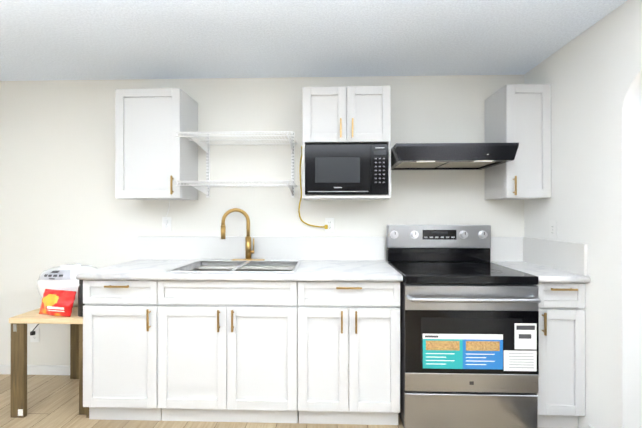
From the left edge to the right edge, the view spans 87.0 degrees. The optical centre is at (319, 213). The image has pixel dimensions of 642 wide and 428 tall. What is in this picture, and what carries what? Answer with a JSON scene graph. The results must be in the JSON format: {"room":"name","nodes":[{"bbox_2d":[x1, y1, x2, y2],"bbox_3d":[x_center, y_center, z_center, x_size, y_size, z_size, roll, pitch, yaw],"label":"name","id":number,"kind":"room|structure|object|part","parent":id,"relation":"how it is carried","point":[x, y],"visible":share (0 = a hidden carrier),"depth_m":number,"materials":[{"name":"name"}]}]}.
{"room":"kitchen","nodes":[
{"label":"kitchen","id":0,"kind":"room"},
{"bbox_2d":[0,374,403,427],"bbox_3d":[-0.919,1.319,0.384,5.080,0.060,5.000,0,0,2],"label":"floor","id":1,"kind":"structure","parent":0,"point":[52,401],"depth_m":2.15,"materials":[{"name":"brown wood"}]},
{"bbox_2d":[9,306,85,417],"bbox_3d":[-1.712,0.974,2.406,0.492,0.632,0.548,0,0,2],"label":"side table","id":2,"kind":"object","parent":1,"relation":"on","point":[20,322],"visible":0.5,"depth_m":2.14,"materials":[{"name":"brown wood"}]},
{"bbox_2d":[39,289,75,316],"bbox_3d":[-1.699,0.576,2.194,0.252,0.162,0.105,0,0,2],"label":"snack bag","id":3,"kind":"object","parent":2,"relation":"on","point":[57,303],"visible":0.98,"depth_m":2.16,"materials":[{"name":"plastic"}]},
{"bbox_2d":[37,263,97,306],"bbox_3d":[-1.818,0.513,2.473,0.403,0.288,0.352,0,0,2],"label":"rice cooker","id":4,"kind":"object","parent":2,"relation":"on","point":[62,277],"visible":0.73,"depth_m":2.33,"materials":[{"name":"white plastic"}]},
{"bbox_2d":[78,280,84,316],"bbox_3d":[-1.526,0.535,2.199,0.072,0.243,0.072,0,0,2],"label":"flask","id":5,"kind":"object","parent":2,"relation":"on","point":[80,301],"visible":0.29,"depth_m":2.17,"materials":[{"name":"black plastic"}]},
{"bbox_2d":[83,280,161,420],"bbox_3d":[-1.225,0.845,2.361,0.489,0.890,0.664,0,0,2],"label":"base cabinet","id":6,"kind":"object","parent":1,"relation":"on","point":[120,349],"depth_m":2.07,"materials":[{"name":"white wood"}]},
{"bbox_3d":[-1.463,1.240,2.172,0.024,0.100,0.060,0,0,2],"label":"base cabinet foot","id":7,"kind":"part","parent":6,"relation":"part of","materials":[{"name":"brown wood"}]},
{"bbox_2d":[157,265,298,422],"bbox_3d":[-0.552,0.845,2.341,0.853,0.890,0.664,0,0,2],"label":"base cabinet","id":8,"kind":"object","parent":1,"relation":"on","point":[227,351],"visible":0.94,"depth_m":2.05,"materials":[{"name":"white wood"}]},
{"bbox_2d":[76,236,590,282],"bbox_3d":[0.057,0.287,2.322,3.023,0.223,0.665,0,0,2],"label":"countertop","id":9,"kind":"structure","parent":8,"relation":"on","point":[325,258],"depth_m":2.54,"materials":[{"name":"stone"}]},
{"bbox_2d":[166,259,301,272],"bbox_3d":[-0.544,0.452,2.363,0.800,0.196,0.558,0,0,2],"label":"sink","id":10,"kind":"object","parent":9,"relation":"in","point":[247,262],"visible":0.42,"depth_m":2.30,"materials":[{"name":"silver metal"}]},
{"bbox_2d":[221,208,264,260],"bbox_3d":[-0.585,0.155,2.585,0.324,0.398,0.094,0,0,2],"label":"faucet","id":11,"kind":"object","parent":9,"relation":"on","point":[248,251],"visible":0.98,"depth_m":2.58,"materials":[{"name":"gold metal"}]},
{"bbox_2d":[298,281,399,424],"bbox_3d":[0.184,0.845,2.318,0.615,0.890,0.664,0,0,2],"label":"base cabinet","id":12,"kind":"object","parent":1,"relation":"on","point":[348,352],"visible":0.94,"depth_m":2.03,"materials":[{"name":"white wood"}]},
{"bbox_2d":[386,225,541,427],"bbox_3d":[0.885,0.686,2.241,0.760,1.207,0.720,0,0,2],"label":"stove","id":13,"kind":"object","parent":1,"relation":"on","point":[469,334],"visible":0.98,"depth_m":1.96,"materials":[{"name":"grey metal"}]},
{"bbox_2d":[535,282,584,427],"bbox_3d":[1.425,0.845,2.280,0.284,0.890,0.664,0,0,2],"label":"base cabinet","id":14,"kind":"object","parent":1,"relation":"on","point":[561,398],"visible":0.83,"depth_m":1.99,"materials":[{"name":"white wood"}]},
{"bbox_2d":[0,75,523,365],"bbox_3d":[0.002,0.107,2.718,6.620,2.366,0.120,0,0,2],"label":"wall","id":15,"kind":"structure","parent":0,"point":[60,204],"depth_m":2.69,"materials":[{"name":"white paint"}]},
{"bbox_2d":[0,365,69,374],"bbox_3d":[-2.324,1.253,2.720,1.730,0.075,0.012,0,0,2],"label":"baseboard","id":16,"kind":"structure","parent":15,"relation":"attached to","point":[46,369],"depth_m":2.71,"materials":[{"name":"white wood"}]},
{"bbox_2d":[30,328,39,341],"bbox_3d":[-2.289,0.972,2.721,0.072,0.116,0.008,0,0,2],"label":"electrical outlet","id":17,"kind":"object","parent":15,"relation":"attached to","point":[35,337],"visible":0.77,"depth_m":2.72,"materials":[{"name":"white plastic"}]},
{"bbox_2d":[115,88,197,199],"bbox_3d":[-1.201,-0.495,2.514,0.463,0.770,0.358,0,0,2],"label":"upper cabinet","id":18,"kind":"object","parent":15,"relation":"attached to","point":[156,158],"visible":1,"depth_m":2.38,"materials":[{"name":"white wood"}]},
{"bbox_2d":[162,217,170,231],"bbox_3d":[-1.214,0.082,2.689,0.072,0.116,0.008,0,0,2],"label":"electrical outlet","id":19,"kind":"object","parent":15,"relation":"attached to","point":[166,227],"visible":0.9,"depth_m":2.69,"materials":[{"name":"white plastic"}]},
{"bbox_2d":[163,200,169,223],"bbox_3d":[-1.207,-0.015,2.674,0.043,0.186,0.029,0,0,2],"label":"cord","id":20,"kind":"object","parent":19,"relation":"attached to","point":[165,221],"visible":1,"depth_m":2.67,"materials":[{"name":"white plastic"}]},
{"bbox_2d":[176,131,297,197],"bbox_3d":[-0.569,-0.387,2.473,0.790,0.515,0.403,0,0,2],"label":"wire shelf","id":21,"kind":"object","parent":15,"relation":"attached to","point":[205,187],"visible":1,"depth_m":2.48,"materials":[{"name":"white metal"}]},
{"bbox_2d":[325,218,333,232],"bbox_3d":[0.080,0.087,2.650,0.072,0.116,0.008,0,0,2],"label":"electrical outlet","id":22,"kind":"object","parent":15,"relation":"attached to","point":[329,222],"visible":0.98,"depth_m":2.65,"materials":[{"name":"white plastic"}]},
{"bbox_2d":[298,146,327,228],"bbox_3d":[-0.054,-0.178,2.504,0.230,0.589,0.288,0,0,2],"label":"cord","id":23,"kind":"object","parent":22,"relation":"attached to","point":[325,226],"visible":0.94,"depth_m":2.64,"materials":[{"name":"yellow plastic"}]},
{"bbox_2d":[302,86,390,199],"bbox_3d":[0.190,-0.495,2.472,0.608,0.770,0.358,0,0,2],"label":"upper cabinet","id":24,"kind":"object","parent":15,"relation":"attached to","point":[347,115],"visible":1,"depth_m":2.33,"materials":[{"name":"white wood"}]},
{"bbox_2d":[305,144,387,194],"bbox_3d":[0.190,-0.304,2.468,0.570,0.348,0.309,0,0,2],"label":"microwave","id":25,"kind":"object","parent":24,"relation":"in","point":[346,169],"visible":0.88,"depth_m":2.31,"materials":[{"name":"black plastic"}]},
{"bbox_2d":[391,143,518,169],"bbox_3d":[0.880,-0.394,2.388,0.769,0.111,0.483,0,0,2],"label":"range hood","id":26,"kind":"object","parent":15,"relation":"attached to","point":[442,156],"visible":1,"depth_m":2.16,"materials":[{"name":"black metal"}]},
{"bbox_2d":[485,84,550,199],"bbox_3d":[1.421,-0.495,2.434,0.302,0.770,0.358,0,0,2],"label":"upper cabinet","id":27,"kind":"object","parent":15,"relation":"attached to","point":[520,114],"visible":1,"depth_m":2.30,"materials":[{"name":"white wood"}]},
{"bbox_2d":[0,0,626,80],"bbox_3d":[-0.110,-1.107,0.361,6.700,0.060,5.000,0,0,2],"label":"ceiling","id":28,"kind":"structure","parent":0,"point":[41,40],"depth_m":2.06,"materials":[{"name":"white paint"}]},
{"bbox_2d":[524,0,641,427],"bbox_3d":[1.565,0.105,0.309,0.110,2.366,4.600,0,0,2],"label":"wall","id":29,"kind":"structure","parent":0,"point":[592,75],"depth_m":1.85,"materials":[{"name":"white paint"}]},
{"bbox_2d":[549,221,556,238],"bbox_3d":[1.563,0.106,2.265,0.008,0.116,0.072,0,0,2],"label":"electrical outlet","id":30,"kind":"object","parent":29,"relation":"attached to","point":[553,229],"visible":1,"depth_m":2.26,"materials":[{"name":"white plastic"}]}
]}

